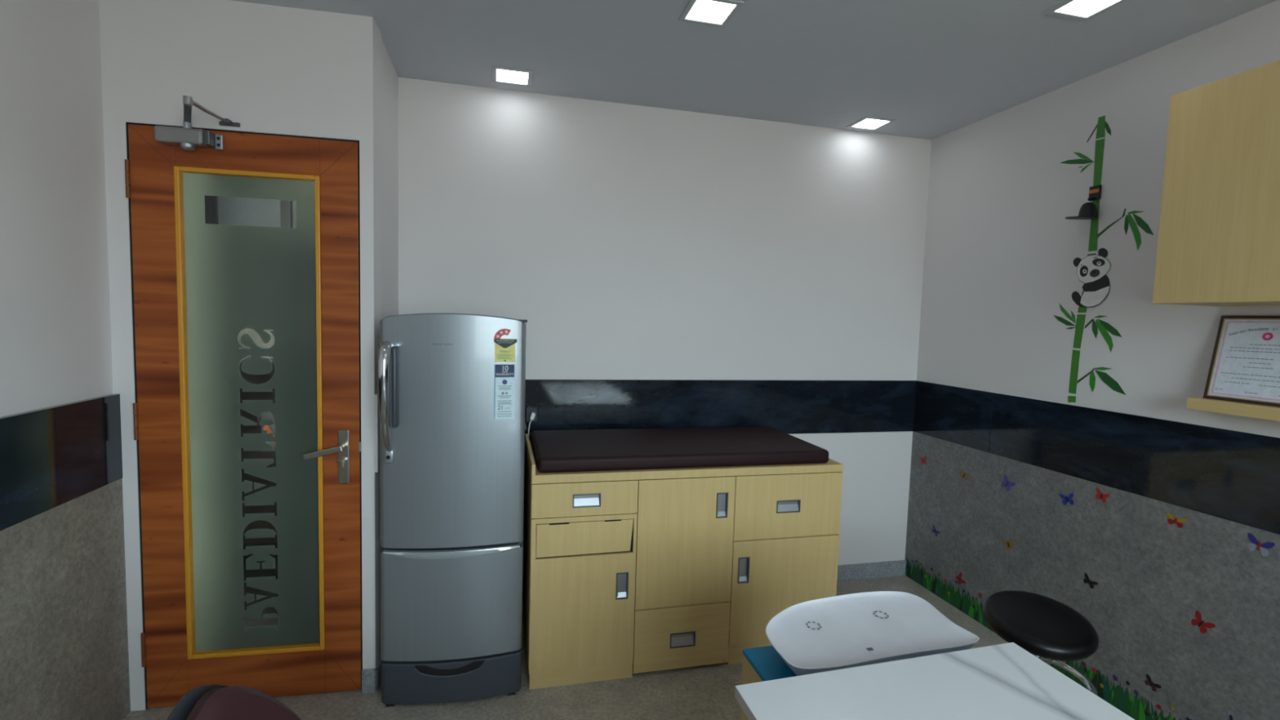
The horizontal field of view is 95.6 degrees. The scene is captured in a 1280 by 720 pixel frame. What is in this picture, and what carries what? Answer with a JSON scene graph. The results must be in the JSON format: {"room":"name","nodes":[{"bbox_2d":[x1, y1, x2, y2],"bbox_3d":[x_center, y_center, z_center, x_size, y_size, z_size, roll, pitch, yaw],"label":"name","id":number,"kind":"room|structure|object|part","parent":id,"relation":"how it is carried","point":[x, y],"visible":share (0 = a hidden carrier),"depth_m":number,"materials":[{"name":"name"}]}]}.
{"room":"examination room","nodes":[
{"label":"examination room","id":0,"kind":"room"},
{"bbox_2d":[0,0,113,417],"bbox_3d":[-1.363,0.175,-0.080,0.120,2.485,4.260,1,4,-14],"label":"wall","id":1,"kind":"structure","parent":0,"point":[55,346],"depth_m":1.71,"materials":[{"name":"paint"}]},
{"bbox_2d":[0,393,122,530],"bbox_3d":[-1.323,0.417,0.017,0.030,0.293,4.092,1,4,-14],"label":"trim","id":2,"kind":"structure","parent":1,"relation":"attached to","point":[51,457],"depth_m":1.71,"materials":[{"name":"stone"}]},
{"bbox_2d":[0,478,130,719],"bbox_3d":[-1.340,0.987,0.057,0.028,0.849,4.092,1,4,-14],"label":"wall panel","id":3,"kind":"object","parent":1,"relation":"attached to","point":[64,637],"depth_m":1.76,"materials":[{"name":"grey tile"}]},
{"bbox_2d":[98,0,382,711],"bbox_3d":[-1.413,0.017,2.118,0.860,2.485,0.120,1,4,-11],"label":"wall","id":4,"kind":"structure","parent":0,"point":[261,68],"depth_m":2.01,"materials":[{"name":"paint"}]},
{"bbox_2d":[124,95,362,709],"bbox_3d":[-1.372,0.228,1.986,0.731,2.086,0.284,1,4,-11],"label":"door","id":5,"kind":"structure","parent":4,"relation":"attached to","point":[196,284],"depth_m":2.08,"materials":[{"name":"red wood"}]},
{"bbox_3d":[-1.448,-0.791,1.859,0.020,0.011,0.216,-2,5,-38],"label":"arm","id":6,"kind":"part","parent":5,"relation":"part of","materials":[{"name":"metal"}]},
{"bbox_3d":[-1.518,-0.715,1.950,0.042,0.021,0.042,1,4,-11],"label":"adjusting knob","id":7,"kind":"part","parent":5,"relation":"part of","materials":[{"name":"metal"}]},
{"bbox_3d":[-1.397,-0.803,1.873,0.018,0.014,0.203,1,4,-8],"label":"arm","id":8,"kind":"part","parent":5,"relation":"part of","materials":[{"name":"silver metal"}]},
{"bbox_2d":[204,195,296,228],"bbox_3d":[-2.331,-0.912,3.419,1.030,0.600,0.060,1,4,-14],"label":"window","id":9,"kind":"structure","parent":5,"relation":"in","point":[231,211],"depth_m":3.43,"materials":[{"name":"glass"}]},
{"bbox_2d":[239,362,277,544],"bbox_3d":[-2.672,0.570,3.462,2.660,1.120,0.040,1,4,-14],"label":"lettering","id":10,"kind":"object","parent":5,"relation":"attached to","point":[253,379],"depth_m":3.53},
{"bbox_2d":[243,542,279,631],"bbox_3d":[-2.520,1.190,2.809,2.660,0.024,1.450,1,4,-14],"label":"lettering","id":11,"kind":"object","parent":5,"relation":"attached to","point":[260,572],"depth_m":2.96,"materials":[{"name":"black"}]},
{"bbox_3d":[-1.136,0.330,2.097,0.131,0.051,0.058,1,4,-11],"label":"lever","id":12,"kind":"part","parent":5,"relation":"part of","materials":[{"name":"silver metal"}]},
{"bbox_3d":[-1.091,0.357,2.139,0.038,0.199,0.008,1,4,-11],"label":"handle plate","id":13,"kind":"part","parent":5,"relation":"part of","materials":[{"name":"silver metal"}]},
{"bbox_2d":[361,656,382,693],"bbox_3d":[-1.076,1.204,2.461,0.056,0.088,0.510,1,4,-11],"label":"baseboard","id":14,"kind":"structure","parent":4,"relation":"attached to","point":[371,677],"depth_m":2.21,"materials":[{"name":"stone"}]},
{"bbox_2d":[238,328,274,362],"bbox_3d":[-2.113,-0.049,2.760,3.600,2.485,1.750,1,4,-14],"label":"wall","id":15,"kind":"structure","parent":0,"point":[252,333],"depth_m":3.51,"materials":[{"name":"paint"}]},
{"bbox_2d":[261,412,275,451],"bbox_3d":[-2.225,0.437,3.534,0.140,0.240,0.006,1,4,-14],"label":"poster","id":16,"kind":"object","parent":15,"relation":"attached to","point":[264,428],"visible":0.34,"depth_m":3.52,"materials":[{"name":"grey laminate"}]},
{"bbox_2d":[374,392,380,472],"bbox_3d":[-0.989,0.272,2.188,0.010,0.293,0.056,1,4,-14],"label":"wall","id":17,"kind":"structure","parent":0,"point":[377,422],"depth_m":2.17,"materials":[{"name":"paint"}]},
{"bbox_2d":[381,38,398,548],"bbox_3d":[-1.112,0.003,2.433,0.120,2.485,0.436,1,4,-14],"label":"wall","id":18,"kind":"structure","parent":0,"point":[389,78],"depth_m":2.41,"materials":[{"name":"paint"}]},
{"bbox_2d":[123,575,1008,719],"bbox_3d":[-0.616,1.401,1.198,5.800,0.100,6.200,1,4,-14],"label":"floor","id":19,"kind":"structure","parent":0,"point":[701,692],"depth_m":2.20,"materials":[{"name":"stone"}]},
{"bbox_2d":[166,684,301,719],"bbox_3d":[-0.380,0.939,0.855,0.601,0.890,0.480,2,4,6],"label":"chair","id":20,"kind":"object","parent":19,"relation":"on","point":[210,702],"visible":1,"depth_m":0.86,"materials":[{"name":"leather"}]},
{"bbox_2d":[377,313,527,706],"bbox_3d":[-0.734,0.536,2.391,0.510,1.450,0.702,1,4,-11],"label":"refrigerator","id":21,"kind":"object","parent":19,"relation":"on","point":[451,387],"visible":1,"depth_m":2.10,"materials":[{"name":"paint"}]},
{"bbox_3d":[-0.878,0.130,2.014,0.041,0.394,0.081,2,4,-1],"label":"bar handle","id":22,"kind":"part","parent":21,"relation":"part of","materials":[{"name":"silver metal"}]},
{"bbox_3d":[-0.686,0.707,2.126,0.482,0.030,0.044,1,4,-11],"label":"chrome crescent trim","id":23,"kind":"part","parent":21,"relation":"part of","materials":[{"name":"silver metal"}]},
{"bbox_3d":[-0.705,1.189,2.185,0.506,0.154,0.085,1,4,-11],"label":"drawer","id":24,"kind":"part","parent":21,"relation":"part of","materials":[{"name":"grey plastic"}]},
{"bbox_3d":[-0.697,0.903,2.164,0.506,0.400,0.085,1,4,-11],"label":"door","id":25,"kind":"part","parent":21,"relation":"part of","materials":[{"name":"metal"}]},
{"bbox_3d":[-0.678,0.256,2.118,0.506,0.850,0.085,1,4,-11],"label":"fresh food door","id":26,"kind":"part","parent":21,"relation":"part of","materials":[{"name":"metal"}]},
{"bbox_2d":[522,433,843,689],"bbox_3d":[0.154,0.823,2.660,1.324,0.890,0.592,1,4,-14],"label":"base cabinet","id":27,"kind":"object","parent":19,"relation":"on","point":[626,573],"visible":0.98,"depth_m":2.35,"materials":[{"name":"brown wood"}]},
{"bbox_3d":[-0.471,0.393,2.476,0.014,0.042,0.590,1,4,-14],"label":"rail","id":28,"kind":"part","parent":27,"relation":"part of","materials":[{"name":"brown wood"}]},
{"bbox_3d":[-0.224,0.992,2.287,0.413,0.451,0.017,1,4,-14],"label":"door","id":29,"kind":"part","parent":27,"relation":"part of","materials":[{"name":"brown wood"}]},
{"bbox_3d":[-0.216,0.686,2.265,0.413,0.161,0.017,1,4,-14],"label":"flap frame","id":30,"kind":"part","parent":27,"relation":"part of","materials":[{"name":"brown wood"}]},
{"bbox_3d":[-0.211,0.538,2.254,0.413,0.131,0.017,1,4,-14],"label":"drawer","id":31,"kind":"part","parent":27,"relation":"part of","materials":[{"name":"brown wood"}]},
{"bbox_3d":[-0.207,0.543,2.252,0.110,0.053,0.014,1,4,-14],"label":"recessed pull","id":32,"kind":"part","parent":27,"relation":"part of","materials":[{"name":"metal"}]},
{"bbox_3d":[-0.207,0.543,2.255,0.100,0.043,0.014,1,4,-14],"label":"pull dish","id":33,"kind":"part","parent":27,"relation":"part of","materials":[{"name":"metal"}]},
{"bbox_3d":[-0.072,0.897,2.312,0.050,0.109,0.014,1,4,-14],"label":"recessed pull","id":34,"kind":"part","parent":27,"relation":"part of","materials":[{"name":"metal"}]},
{"bbox_3d":[-0.073,0.896,2.317,0.040,0.099,0.010,1,4,-14],"label":"pull dish","id":35,"kind":"part","parent":27,"relation":"part of","materials":[{"name":"metal"}]},
{"bbox_2d":[530,426,829,472],"bbox_3d":[0.149,0.390,2.632,1.244,0.060,0.574,1,4,-14],"label":"mattress","id":36,"kind":"object","parent":27,"relation":"on","point":[620,449],"visible":1,"depth_m":2.47,"materials":[{"name":"red leather"}]},
{"bbox_3d":[0.174,1.139,2.395,0.409,0.262,0.017,1,4,-14],"label":"drawer","id":37,"kind":"part","parent":27,"relation":"part of","materials":[{"name":"brown wood"}]},
{"bbox_3d":[0.174,1.149,2.395,0.099,0.052,0.014,1,4,-14],"label":"pull dish","id":38,"kind":"part","parent":27,"relation":"part of","materials":[{"name":"metal"}]},
{"bbox_3d":[0.175,1.149,2.392,0.109,0.062,0.014,1,4,-14],"label":"recessed pull","id":39,"kind":"part","parent":27,"relation":"part of","materials":[{"name":"metal"}]},
{"bbox_3d":[0.185,0.741,2.367,0.409,0.529,0.017,1,4,-14],"label":"door","id":40,"kind":"part","parent":27,"relation":"part of","materials":[{"name":"brown wood"}]},
{"bbox_3d":[0.335,0.595,2.392,0.040,0.096,0.010,1,4,-14],"label":"pull dish","id":41,"kind":"part","parent":27,"relation":"part of","materials":[{"name":"metal"}]},
{"bbox_3d":[0.336,0.596,2.388,0.050,0.106,0.014,1,4,-14],"label":"recessed pull","id":42,"kind":"part","parent":27,"relation":"part of","materials":[{"name":"metal"}]},
{"bbox_3d":[0.431,0.878,2.438,0.041,0.101,0.010,1,4,-14],"label":"pull dish","id":43,"kind":"part","parent":27,"relation":"part of","materials":[{"name":"metal"}]},
{"bbox_3d":[0.432,0.878,2.433,0.051,0.111,0.014,1,4,-14],"label":"recessed pull","id":44,"kind":"part","parent":27,"relation":"part of","materials":[{"name":"metal"}]},
{"bbox_3d":[0.620,0.981,2.491,0.493,0.449,0.017,1,4,-14],"label":"door","id":45,"kind":"part","parent":27,"relation":"part of","materials":[{"name":"brown wood"}]},
{"bbox_3d":[0.630,0.618,2.465,0.493,0.272,0.017,1,4,-14],"label":"drawer","id":46,"kind":"part","parent":27,"relation":"part of","materials":[{"name":"brown wood"}]},
{"bbox_3d":[0.627,0.619,2.460,0.110,0.054,0.014,1,4,-14],"label":"recessed pull","id":47,"kind":"part","parent":27,"relation":"part of","materials":[{"name":"metal"}]},
{"bbox_3d":[0.626,0.619,2.463,0.100,0.044,0.014,1,4,-14],"label":"pull dish","id":48,"kind":"part","parent":27,"relation":"part of","materials":[{"name":"metal"}]},
{"bbox_2d":[740,645,796,719],"bbox_3d":[0.583,1.057,1.229,0.560,0.650,0.587,1,4,-14],"label":"base cabinet","id":49,"kind":"object","parent":19,"relation":"on","point":[762,664],"visible":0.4,"depth_m":1.38,"materials":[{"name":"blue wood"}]},
{"bbox_2d":[765,591,979,675],"bbox_3d":[0.537,0.680,1.421,0.513,0.072,0.294,1,4,-14],"label":"scale","id":50,"kind":"object","parent":49,"relation":"on","point":[841,632],"visible":0.7,"depth_m":1.40,"materials":[{"name":"white plastic"}]},
{"bbox_2d":[734,642,1134,719],"bbox_3d":[0.669,1.059,0.538,0.680,0.750,1.468,1,4,-14],"label":"desk","id":51,"kind":"object","parent":19,"relation":"on","point":[1000,682],"visible":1,"depth_m":1.11,"materials":[{"name":"white stone"}]},
{"bbox_2d":[982,590,1098,696],"bbox_3d":[1.259,1.074,1.885,0.473,0.561,0.452,1,4,-14],"label":"stool","id":52,"kind":"object","parent":19,"relation":"on","point":[1048,628],"visible":0.6,"depth_m":1.81,"materials":[{"name":"black leather"}]},
{"bbox_3d":[1.270,0.839,1.853,0.305,0.088,0.305,1,4,-14],"label":"seat","id":53,"kind":"part","parent":52,"relation":"part of","materials":[{"name":"black leather"}]},
{"bbox_2d":[398,77,931,582],"bbox_3d":[0.240,-0.002,3.047,3.038,2.485,0.120,1,4,-14],"label":"wall","id":54,"kind":"structure","parent":0,"point":[631,242],"depth_m":2.93,"materials":[{"name":"paint"}]},
{"bbox_2d":[525,406,537,436],"bbox_3d":[-0.523,0.400,2.802,0.058,0.345,0.050,1,4,-14],"label":"plug","id":55,"kind":"object","parent":54,"relation":"attached to","point":[531,412],"visible":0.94,"depth_m":2.80,"materials":[{"name":"white plastic"}]},
{"bbox_3d":[-0.524,0.264,2.808,0.058,0.075,0.016,1,4,-14],"label":"socket plate","id":56,"kind":"part","parent":55,"relation":"part of","materials":[{"name":"black plastic"}]},
{"bbox_2d":[522,560,906,609],"bbox_3d":[0.205,1.198,3.065,2.765,0.088,0.012,1,4,-14],"label":"baseboard","id":57,"kind":"structure","parent":54,"relation":"attached to","point":[890,568],"depth_m":3.33,"materials":[{"name":"stone"}]},
{"bbox_2d":[524,379,915,439],"bbox_3d":[0.232,0.248,3.006,2.768,0.293,0.014,1,4,-14],"label":"trim","id":58,"kind":"structure","parent":54,"relation":"attached to","point":[788,406],"depth_m":3.04,"materials":[{"name":"stone"}]},
{"bbox_2d":[631,380,845,428],"bbox_3d":[0.545,0.252,3.077,1.202,0.293,0.005,1,4,-14],"label":"joint","id":59,"kind":"structure","parent":54,"relation":"attached to","point":[845,380],"depth_m":2.94,"materials":[{"name":"black"}]},
{"bbox_2d":[230,0,1276,139],"bbox_3d":[-0.543,-1.176,1.015,5.800,0.100,6.200,1,4,-14],"label":"ceiling","id":60,"kind":"structure","parent":0,"point":[936,68],"depth_m":2.20,"materials":[{"name":"paint"}]},
{"bbox_2d":[492,65,533,87],"bbox_3d":[-0.555,-1.230,2.523,0.170,0.006,0.170,1,4,-14],"label":"recessed light","id":61,"kind":"object","parent":60,"relation":"in","point":[504,75],"visible":1,"depth_m":2.52,"materials":[{"name":"white plastic"}]},
{"bbox_2d":[496,69,528,84],"bbox_3d":[-0.555,-1.232,2.522,0.132,0.002,0.132,1,4,-14],"label":"diffuser","id":62,"kind":"object","parent":61,"relation":"attached to","point":[503,76],"depth_m":2.52,"materials":[{"name":"white plastic"}]},
{"bbox_2d":[678,0,743,27],"bbox_3d":[0.235,-1.167,1.944,0.170,0.006,0.170,1,4,-14],"label":"recessed light","id":63,"kind":"object","parent":60,"relation":"in","point":[717,13],"visible":1,"depth_m":1.95,"materials":[{"name":"white plastic"}]},
{"bbox_2d":[685,0,735,23],"bbox_3d":[0.235,-1.168,1.944,0.132,0.002,0.132,1,4,-14],"label":"diffuser","id":64,"kind":"object","parent":63,"relation":"attached to","point":[698,11],"depth_m":1.94,"materials":[{"name":"white plastic"}]},
{"bbox_2d":[846,115,895,130],"bbox_3d":[1.185,-1.214,2.985,0.170,0.006,0.170,1,4,-14],"label":"recessed light","id":65,"kind":"object","parent":60,"relation":"in","point":[869,123],"visible":1,"depth_m":2.98,"materials":[{"name":"white plastic"}]},
{"bbox_2d":[853,118,888,128],"bbox_3d":[1.185,-1.215,2.984,0.132,0.002,0.132,1,4,-14],"label":"diffuser","id":66,"kind":"object","parent":65,"relation":"attached to","point":[863,123],"depth_m":2.98,"materials":[{"name":"white plastic"}]},
{"bbox_2d":[1044,0,1127,21],"bbox_3d":[1.422,-1.125,1.832,0.170,0.006,0.170,1,4,-14],"label":"recessed light","id":67,"kind":"object","parent":60,"relation":"in","point":[1081,10],"visible":1,"depth_m":1.86,"materials":[{"name":"white plastic"}]},
{"bbox_2d":[1056,0,1119,17],"bbox_3d":[1.422,-1.126,1.832,0.132,0.002,0.132,1,4,-14],"label":"diffuser","id":68,"kind":"object","parent":67,"relation":"attached to","point":[1071,8],"depth_m":1.86,"materials":[{"name":"white plastic"}]},
{"bbox_2d":[916,0,1279,437],"bbox_3d":[2.214,0.197,1.036,0.150,2.485,4.737,1,4,-14],"label":"wall","id":69,"kind":"structure","parent":0,"point":[1002,248],"depth_m":2.44,"materials":[{"name":"paint"}]},
{"bbox_2d":[919,456,926,465],"bbox_3d":[1.586,0.562,3.258,0.002,0.058,0.059,1,4,-14],"label":"sticker","id":70,"kind":"object","parent":69,"relation":"attached to","point":[923,460],"visible":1,"depth_m":3.25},
{"bbox_2d":[932,524,940,536],"bbox_3d":[1.607,0.930,3.155,0.002,0.055,0.060,1,4,-14],"label":"sticker","id":71,"kind":"object","parent":69,"relation":"attached to","point":[934,530],"visible":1,"depth_m":3.16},
{"bbox_2d":[955,572,965,584],"bbox_3d":[1.647,1.124,2.983,0.002,0.067,0.068,1,4,-14],"label":"sticker","id":72,"kind":"object","parent":69,"relation":"attached to","point":[959,578],"visible":1,"depth_m":2.98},
{"bbox_2d":[960,468,969,479],"bbox_3d":[1.657,0.587,2.965,0.002,0.050,0.060,1,4,-14],"label":"sticker","id":73,"kind":"object","parent":69,"relation":"attached to","point":[962,474],"visible":1,"depth_m":2.97,"materials":[{"name":"black"}]},
{"bbox_2d":[988,392,993,451],"bbox_3d":[1.982,0.395,1.648,0.006,0.293,2.402,1,4,-14],"label":"joint","id":74,"kind":"structure","parent":69,"relation":"attached to","point":[993,393],"depth_m":2.81,"materials":[{"name":"black"}]},
{"bbox_2d":[1002,538,1013,550],"bbox_3d":[1.717,0.858,2.710,0.002,0.063,0.065,1,4,-14],"label":"sticker","id":75,"kind":"object","parent":69,"relation":"attached to","point":[1008,545],"visible":1,"depth_m":2.70,"materials":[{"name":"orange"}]},
{"bbox_2d":[1001,474,1015,492],"bbox_3d":[1.719,0.578,2.712,0.002,0.079,0.076,1,4,-14],"label":"sticker","id":76,"kind":"object","parent":69,"relation":"attached to","point":[1005,483],"visible":1,"depth_m":2.72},
{"bbox_2d":[905,558,1191,719],"bbox_3d":[1.758,1.248,2.527,0.002,0.150,1.782,1,4,-14],"label":"sticker","id":77,"kind":"object","parent":69,"relation":"attached to","point":[1115,696],"visible":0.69,"depth_m":2.38,"materials":[{"name":"green plastic"}]},
{"bbox_2d":[1058,493,1073,505],"bbox_3d":[1.787,0.580,2.435,0.002,0.061,0.068,1,4,-14],"label":"sticker","id":78,"kind":"object","parent":69,"relation":"attached to","point":[1065,500],"visible":1,"depth_m":2.43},
{"bbox_2d":[1065,202,1098,219],"bbox_3d":[1.763,-0.597,2.320,0.139,0.068,0.068,1,4,-14],"label":"cap","id":79,"kind":"object","parent":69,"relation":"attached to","point":[1088,211],"visible":1,"depth_m":2.31,"materials":[{"name":"black fabric"}]},
{"bbox_3d":[1.796,-0.599,2.327,0.064,0.062,0.060,1,4,-14],"label":"crown","id":80,"kind":"part","parent":79,"relation":"part of","materials":[{"name":"black fabric"}]},
{"bbox_2d":[1083,573,1097,588],"bbox_3d":[1.808,0.890,2.331,0.002,0.051,0.059,1,4,-14],"label":"sticker","id":81,"kind":"object","parent":69,"relation":"attached to","point":[1086,580],"visible":1,"depth_m":2.33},
{"bbox_2d":[1071,248,1111,307],"bbox_3d":[1.821,-0.329,2.346,0.003,0.236,0.160,1,4,-14],"label":"sticker","id":82,"kind":"object","parent":69,"relation":"attached to","point":[1091,270],"visible":1,"depth_m":2.33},
{"bbox_3d":[1.810,-0.250,2.388,0.001,0.069,0.079,1,4,-14],"label":"leg","id":83,"kind":"part","parent":82,"relation":"part of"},
{"bbox_3d":[1.826,-0.308,2.326,0.001,0.068,0.111,1,4,-14],"label":"arm","id":84,"kind":"part","parent":82,"relation":"part of"},
{"bbox_2d":[904,431,1279,719],"bbox_3d":[2.103,1.006,1.150,0.013,0.849,4.587,1,4,-14],"label":"wall panel","id":85,"kind":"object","parent":69,"relation":"attached to","point":[1153,575],"depth_m":2.21,"materials":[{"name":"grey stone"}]},
{"bbox_2d":[1087,184,1102,200],"bbox_3d":[1.811,-0.667,2.326,0.039,0.062,0.044,1,4,-14],"label":"wall hook","id":86,"kind":"object","parent":69,"relation":"attached to","point":[1095,192],"visible":1,"depth_m":2.32,"materials":[{"name":"black plastic"}]},
{"bbox_2d":[913,380,1279,534],"bbox_3d":[1.961,0.386,1.761,0.014,0.293,3.233,1,4,-14],"label":"trim","id":87,"kind":"structure","parent":69,"relation":"attached to","point":[1231,475],"depth_m":2.21,"materials":[{"name":"stone"}]},
{"bbox_2d":[1095,488,1110,502],"bbox_3d":[1.823,0.536,2.288,0.002,0.052,0.055,1,4,-14],"label":"sticker","id":88,"kind":"object","parent":69,"relation":"attached to","point":[1100,495],"visible":1,"depth_m":2.29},
{"bbox_2d":[1053,115,1153,402],"bbox_3d":[1.829,-0.392,2.322,0.001,1.154,0.400,1,4,-14],"label":"sticker","id":89,"kind":"object","parent":69,"relation":"attached to","point":[1102,125],"visible":0.98,"depth_m":2.33,"materials":[{"name":"green plastic"}]},
{"bbox_2d":[1144,674,1161,691],"bbox_3d":[1.860,1.175,2.106,0.002,0.050,0.054,1,4,-14],"label":"sticker","id":90,"kind":"object","parent":69,"relation":"attached to","point":[1148,682],"visible":1,"depth_m":2.11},
{"bbox_2d":[1166,511,1186,528],"bbox_3d":[1.883,0.564,2.039,0.002,0.044,0.063,1,4,-14],"label":"sticker","id":91,"kind":"object","parent":69,"relation":"attached to","point":[1172,520],"visible":1,"depth_m":2.04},
{"bbox_2d":[1191,610,1215,633],"bbox_3d":[1.899,0.888,1.959,0.002,0.070,0.068,1,4,-14],"label":"sticker","id":92,"kind":"object","parent":69,"relation":"attached to","point":[1203,629],"visible":1,"depth_m":1.97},
{"bbox_2d":[1151,60,1279,306],"bbox_3d":[1.932,-0.459,1.304,0.280,0.650,1.187,1,4,-14],"label":"upper cabinet","id":93,"kind":"object","parent":69,"relation":"attached to","point":[1219,239],"visible":1,"depth_m":1.69,"materials":[{"name":"brown wood"}]},
{"bbox_2d":[1186,397,1279,421],"bbox_3d":[1.980,0.180,1.466,0.100,0.038,0.982,1,4,-14],"label":"wall ledge","id":94,"kind":"object","parent":69,"relation":"attached to","point":[1241,409],"visible":0.8,"depth_m":1.80,"materials":[{"name":"brown wood"}]},
{"bbox_2d":[1203,315,1279,407],"bbox_3d":[1.922,0.000,1.792,0.059,0.275,0.258,1,4,-14],"label":"framed certificate","id":95,"kind":"object","parent":94,"relation":"on","point":[1245,365],"visible":1,"depth_m":1.83,"materials":[{"name":"paper"}]},
{"bbox_2d":[1247,533,1275,556],"bbox_3d":[1.938,0.580,1.814,0.002,0.059,0.067,1,4,-14],"label":"sticker","id":96,"kind":"object","parent":69,"relation":"attached to","point":[1251,547],"visible":1,"depth_m":1.82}
]}

